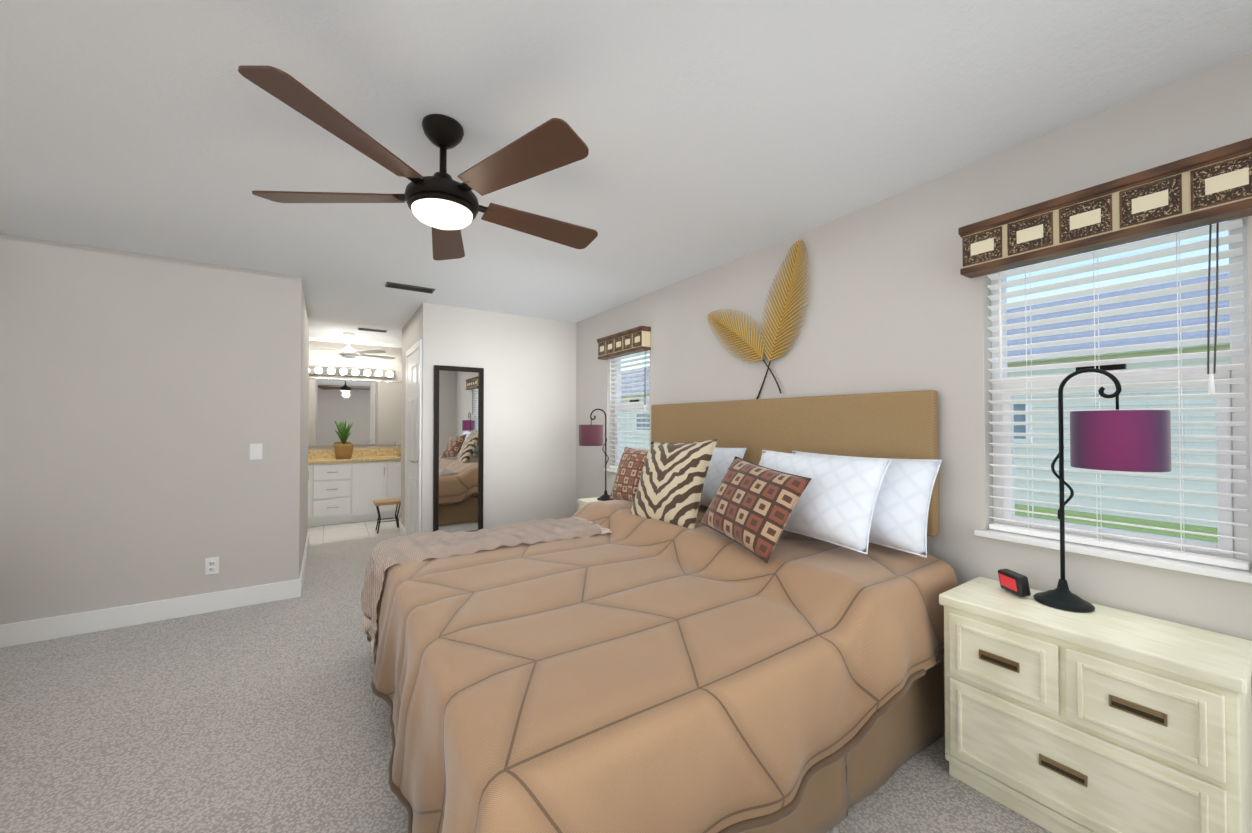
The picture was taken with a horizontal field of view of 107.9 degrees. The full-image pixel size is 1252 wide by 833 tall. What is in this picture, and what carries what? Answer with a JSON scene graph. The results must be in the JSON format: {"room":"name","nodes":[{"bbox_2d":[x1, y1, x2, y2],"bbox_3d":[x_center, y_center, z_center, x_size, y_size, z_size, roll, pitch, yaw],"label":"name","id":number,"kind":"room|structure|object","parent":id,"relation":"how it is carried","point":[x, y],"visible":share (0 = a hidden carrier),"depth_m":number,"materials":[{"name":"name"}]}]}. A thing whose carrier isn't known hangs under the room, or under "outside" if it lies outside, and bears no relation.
{"room":"bedroom","nodes":[
{"label":"bedroom","id":0,"kind":"room"},
{"bbox_2d":[0,234,275,624],"bbox_3d":[-3.329,0.142,3.009,1.560,2.440,0.150,0,-1,-33],"label":"wall","id":1,"kind":"structure","parent":0,"point":[146,400],"depth_m":2.97,"materials":[{"name":"paint"}]},
{"bbox_2d":[0,579,295,647],"bbox_3d":[-3.158,1.295,3.007,1.560,0.135,0.016,0,-1,-33],"label":"baseboard","id":2,"kind":"structure","parent":1,"relation":"attached to","point":[36,630],"depth_m":2.98,"materials":[{"name":"white wood"}]},
{"bbox_2d":[205,557,218,574],"bbox_3d":[-2.897,1.044,3.185,0.072,0.116,0.009,0,-1,-33],"label":"electrical outlet plate","id":3,"kind":"object","parent":1,"relation":"attached to","point":[211,565],"visible":1,"depth_m":3.18,"materials":[{"name":"white plastic"}]},
{"bbox_2d":[250,444,262,459],"bbox_3d":[-2.700,0.256,3.324,0.072,0.116,0.010,0,-1,-33],"label":"switch plate","id":4,"kind":"object","parent":1,"relation":"attached to","point":[256,450],"visible":1,"depth_m":3.32,"materials":[{"name":"white plastic"}]},
{"bbox_2d":[272,273,308,582],"bbox_3d":[-3.027,0.157,4.163,0.150,2.440,1.750,0,-1,-33],"label":"wall","id":5,"kind":"structure","parent":0,"point":[290,383],"depth_m":3.44,"materials":[{"name":"paint"}]},
{"bbox_2d":[296,532,308,597],"bbox_3d":[-2.953,1.310,4.187,0.016,0.135,1.766,0,-1,-33],"label":"baseboard","id":6,"kind":"structure","parent":5,"relation":"attached to","point":[299,582],"depth_m":3.74,"materials":[{"name":"white wood"}]},
{"bbox_2d":[307,517,400,544],"bbox_3d":[-3.529,1.448,5.880,4.390,0.100,1.700,0,-1,-33],"label":"floor","id":7,"kind":"structure","parent":0,"point":[339,532],"depth_m":5.52,"materials":[{"name":"white tile"}]},
{"bbox_2d":[308,463,315,526],"bbox_3d":[-4.310,0.997,5.836,0.492,0.800,0.617,0,-1,-33],"label":"base cabinet","id":8,"kind":"object","parent":7,"relation":"on","point":[311,466],"depth_m":5.70,"materials":[{"name":"white wood"}]},
{"bbox_2d":[312,459,359,526],"bbox_3d":[-3.928,1.001,6.086,0.536,0.800,0.617,0,-1,-33],"label":"base cabinet","id":9,"kind":"object","parent":7,"relation":"on","point":[349,490],"depth_m":5.86,"materials":[{"name":"white wood"}]},
{"bbox_2d":[308,455,400,462],"bbox_3d":[-3.667,0.583,6.258,3.100,0.040,0.625,0,-1,-33],"label":"countertop","id":10,"kind":"structure","parent":9,"relation":"on","point":[331,458],"depth_m":6.08,"materials":[{"name":"beige stone"}]},
{"bbox_2d":[334,421,352,457],"bbox_3d":[-3.810,0.306,6.152,0.220,0.507,0.280,0,-1,-33],"label":"potted plant","id":11,"kind":"object","parent":10,"relation":"on","point":[343,450],"visible":0.98,"depth_m":6.09,"materials":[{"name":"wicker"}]},
{"bbox_2d":[356,459,391,521],"bbox_3d":[-3.553,1.004,6.332,0.478,0.800,0.617,0,-1,-33],"label":"base cabinet","id":12,"kind":"object","parent":7,"relation":"on","point":[375,474],"depth_m":6.09,"materials":[{"name":"white wood"}]},
{"bbox_2d":[373,498,400,533],"bbox_3d":[-2.911,1.210,5.570,0.300,0.372,0.260,0,-1,-33],"label":"bar stool","id":13,"kind":"object","parent":7,"relation":"on","point":[383,502],"visible":0.85,"depth_m":5.53,"materials":[{"name":"brown wood"}]},
{"bbox_2d":[392,459,400,517],"bbox_3d":[-3.250,1.006,6.530,0.478,0.800,0.617,0,-1,-33],"label":"base cabinet","id":14,"kind":"object","parent":7,"relation":"on","point":[396,463],"depth_m":6.24,"materials":[{"name":"white wood"}]},
{"bbox_2d":[308,341,401,449],"bbox_3d":[-3.882,0.187,6.591,3.500,2.440,0.150,0,-1,-33],"label":"wall","id":15,"kind":"structure","parent":0,"point":[321,359],"depth_m":6.51,"materials":[{"name":"paint"}]},
{"bbox_2d":[309,366,394,377],"bbox_3d":[-3.899,-0.630,6.408,1.160,0.110,0.147,0,-1,-33],"label":"sconce","id":16,"kind":"object","parent":15,"relation":"attached to","point":[320,370],"visible":0.9,"depth_m":6.42,"materials":[{"name":"white glass"}]},
{"bbox_2d":[308,447,400,458],"bbox_3d":[-3.833,0.516,6.512,3.100,0.100,0.020,0,-1,-33],"label":"backsplash","id":17,"kind":"structure","parent":15,"relation":"attached to","point":[381,451],"depth_m":6.54,"materials":[{"name":"beige stone"}]},
{"bbox_2d":[308,378,401,446],"bbox_3d":[-4.063,-0.056,6.369,2.150,0.940,0.020,0,-1,-33],"label":"vanity mirror","id":18,"kind":"object","parent":15,"relation":"attached to","point":[370,410],"depth_m":6.50,"materials":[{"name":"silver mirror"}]},
{"bbox_2d":[401,311,416,527],"bbox_3d":[-2.264,0.166,4.932,0.150,2.440,1.300,0,-1,-33],"label":"wall","id":19,"kind":"structure","parent":0,"point":[409,331],"depth_m":5.23,"materials":[{"name":"paint"}]},
{"bbox_2d":[399,522,404,535],"bbox_3d":[-2.292,1.317,4.809,0.016,0.135,1.450,0,-1,-33],"label":"baseboard","id":20,"kind":"structure","parent":19,"relation":"attached to","point":[401,530],"depth_m":5.24,"materials":[{"name":"white wood"}]},
{"bbox_2d":[405,339,421,535],"bbox_3d":[-2.178,0.332,4.603,0.063,2.100,0.920,0,-1,-33],"label":"closet door","id":21,"kind":"structure","parent":19,"relation":"in","point":[413,456],"depth_m":4.54,"materials":[{"name":"white wood"}]},
{"bbox_2d":[417,302,575,532],"bbox_3d":[-1.264,0.164,4.719,1.590,2.440,0.150,0,-1,-33],"label":"wall","id":22,"kind":"structure","parent":0,"point":[527,364],"depth_m":4.70,"materials":[{"name":"paint"}]},
{"bbox_2d":[433,365,483,532],"bbox_3d":[-1.606,0.340,4.381,0.460,1.640,0.033,0,-1,-33],"label":"mirror","id":23,"kind":"object","parent":22,"relation":"attached to","point":[458,444],"visible":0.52,"depth_m":4.38,"materials":[{"name":"black mirror"}]},
{"bbox_2d":[0,534,1050,832],"bbox_3d":[-1.050,1.401,2.095,4.390,0.100,7.350,0,-1,-33],"label":"floor carpet","id":24,"kind":"object","parent":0,"point":[266,718],"visible":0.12,"depth_m":1.93,"materials":[{"name":"grey carpet"}]},
{"bbox_2d":[577,497,615,508],"bbox_3d":[-0.105,1.067,4.010,0.383,0.615,0.712,0,-1,-33],"label":"nightstand","id":25,"kind":"object","parent":24,"relation":"on","point":[582,502],"depth_m":4.16,"materials":[{"name":"beige paint"}]},
{"bbox_2d":[579,409,613,500],"bbox_3d":[-0.278,0.343,4.193,0.293,0.833,0.293,0,-1,-33],"label":"lamp","id":26,"kind":"object","parent":25,"relation":"on","point":[591,434],"visible":1,"depth_m":4.12,"materials":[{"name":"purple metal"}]},
{"bbox_2d":[361,390,957,832],"bbox_3d":[-0.027,0.619,2.275,2.147,1.468,2.296,0,-1,-33],"label":"bed","id":27,"kind":"object","parent":24,"relation":"on","point":[717,618],"visible":1,"depth_m":1.59,"materials":[{"name":"brown fabric"}]},
{"bbox_2d":[361,517,612,660],"bbox_3d":[-0.760,0.913,2.671,1.357,0.514,0.604,0,-1,-33],"label":"throw blanket","id":28,"kind":"object","parent":27,"relation":"on","point":[389,558],"depth_m":2.44,"materials":[{"name":"beige fabric"}]},
{"bbox_2d":[700,447,746,506],"bbox_3d":[0.488,0.394,3.108,0.190,0.417,0.744,24,-13,-31],"label":"pillow","id":29,"kind":"object","parent":27,"relation":"on","point":[722,458],"depth_m":2.88,"materials":[{"name":"white fabric"}]},
{"bbox_2d":[759,450,890,553],"bbox_3d":[0.873,0.373,2.201,0.200,0.417,0.724,27,-14,-26],"label":"pillow","id":30,"kind":"object","parent":27,"relation":"on","point":[843,497],"depth_m":1.99,"materials":[{"name":"white fabric"}]},
{"bbox_2d":[792,451,941,557],"bbox_3d":[1.079,0.383,2.205,0.190,0.417,0.744,24,-13,-31],"label":"pillow","id":31,"kind":"object","parent":27,"relation":"on","point":[901,509],"depth_m":1.95,"materials":[{"name":"white fabric"}]},
{"bbox_2d":[939,577,1251,832],"bbox_3d":[1.520,1.006,1.528,0.383,0.675,0.691,0,-1,-33],"label":"nightstand","id":32,"kind":"object","parent":24,"relation":"on","point":[1101,719],"visible":1,"depth_m":1.38,"materials":[{"name":"beige paint"}]},
{"bbox_2d":[998,569,1030,596],"bbox_3d":[1.462,0.626,1.717,0.051,0.078,0.100,0,-1,2],"label":"alarm clock","id":33,"kind":"object","parent":32,"relation":"on","point":[1015,583],"visible":0.96,"depth_m":1.69,"materials":[{"name":"black plastic"}]},
{"bbox_2d":[1033,368,1171,612],"bbox_3d":[1.609,0.250,1.558,0.228,0.834,0.334,0,-1,-33],"label":"lamp","id":34,"kind":"object","parent":32,"relation":"on","point":[1117,439],"visible":1,"depth_m":1.47,"materials":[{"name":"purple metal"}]},
{"bbox_2d":[0,0,1251,347],"bbox_3d":[-1.516,-1.130,2.838,4.390,0.100,9.050,0,-1,-33],"label":"ceiling","id":35,"kind":"structure","parent":0,"point":[714,132],"depth_m":1.65,"materials":[{"name":"white paint"}]},
{"bbox_2d":[309,332,395,358],"bbox_3d":[-3.500,-0.888,5.737,1.096,0.311,1.057,0,-1,-33],"label":"fan","id":36,"kind":"object","parent":35,"relation":"hanging from","point":[348,351],"visible":1,"depth_m":5.65,"materials":[{"name":"white"}]},
{"bbox_2d":[358,328,386,332],"bbox_3d":[-3.062,-1.040,5.500,0.300,0.011,0.120,0,-1,-33],"label":"ceiling vent","id":37,"kind":"object","parent":35,"relation":"in","point":[373,330],"visible":1,"depth_m":5.49,"materials":[{"name":"grey metal"}]},
{"bbox_2d":[385,282,434,293],"bbox_3d":[-1.784,-1.062,3.767,0.360,0.011,0.140,0,-1,-33],"label":"ceiling vent","id":38,"kind":"object","parent":35,"relation":"in","point":[409,287],"visible":0.98,"depth_m":3.75,"materials":[{"name":"grey metal"}]},
{"bbox_2d":[238,65,597,259],"bbox_3d":[-0.664,-0.907,1.745,1.258,0.372,1.291,0,-1,-33],"label":"fan","id":39,"kind":"object","parent":35,"relation":"hanging from","point":[444,205],"visible":1,"depth_m":1.60,"materials":[{"name":"brown wood"}]},
{"bbox_2d":[576,52,1251,690],"bbox_3d":[1.080,0.139,2.728,0.150,2.440,6.050,0,-1,-33],"label":"wall","id":40,"kind":"structure","parent":0,"point":[898,300],"depth_m":2.06,"materials":[{"name":"paint"}]},
{"bbox_2d":[597,326,650,359],"bbox_3d":[-0.036,-0.668,4.207,0.105,0.200,0.764,0,-1,-33],"label":"valance","id":41,"kind":"object","parent":40,"relation":"attached to","point":[629,341],"visible":1,"depth_m":4.10,"materials":[{"name":"brown wood"}]},
{"bbox_2d":[604,353,649,472],"bbox_3d":[0.056,-0.094,4.260,0.168,1.256,0.770,0,-1,-33],"label":"window","id":42,"kind":"structure","parent":40,"relation":"in","point":[619,429],"depth_m":4.51,"materials":[{"name":"white plastic"}]},
{"bbox_2d":[609,350,649,468],"bbox_3d":[0.036,-0.107,4.247,0.077,1.222,0.694,0,-1,-33],"label":"window blind","id":43,"kind":"object","parent":42,"relation":"attached to","point":[645,382],"visible":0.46,"depth_m":4.25,"materials":[{"name":"white plastic"}]},
{"bbox_2d":[707,239,809,398],"bbox_3d":[0.817,-0.573,2.944,0.047,0.923,0.841,0,-1,-33],"label":"wall decoration","id":44,"kind":"object","parent":40,"relation":"attached to","point":[780,318],"visible":0.9,"depth_m":2.79,"materials":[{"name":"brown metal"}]},
{"bbox_2d":[958,138,1251,277],"bbox_3d":[1.652,-0.700,1.628,0.105,0.200,0.764,0,-1,-33],"label":"valance","id":45,"kind":"object","parent":40,"relation":"attached to","point":[1210,187],"visible":1,"depth_m":1.53,"materials":[{"name":"brown wood"}]},
{"bbox_2d":[974,217,1251,583],"bbox_3d":[1.744,-0.127,1.681,0.168,1.256,0.725,0,-1,-33],"label":"window","id":46,"kind":"structure","parent":40,"relation":"in","point":[1227,573],"depth_m":1.55,"materials":[{"name":"white plastic"}]},
{"bbox_2d":[987,218,1249,569],"bbox_3d":[1.725,-0.140,1.668,0.077,1.222,0.649,0,-1,-33],"label":"window blind","id":47,"kind":"object","parent":46,"relation":"attached to","point":[1217,256],"visible":0.79,"depth_m":1.60,"materials":[{"name":"white plastic"}]},
{"label":"outside","id":48,"kind":"structure","parent":0,"visible":0},
{"bbox_2d":[1015,504,1217,542],"bbox_3d":[1.009,1.825,11.177,8.970,0.120,42.000,0,-1,-33],"label":"lawn","id":49,"kind":"structure","parent":48,"point":[1175,526],"depth_m":7.34,"materials":[{"name":"green plant"}]},
{"bbox_2d":[621,273,1229,527],"bbox_3d":[6.686,-0.488,14.923,5.400,5.200,42.000,0,-1,-33],"label":"house","id":50,"kind":"structure","parent":49,"relation":"on","point":[1151,481],"depth_m":8.23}
]}

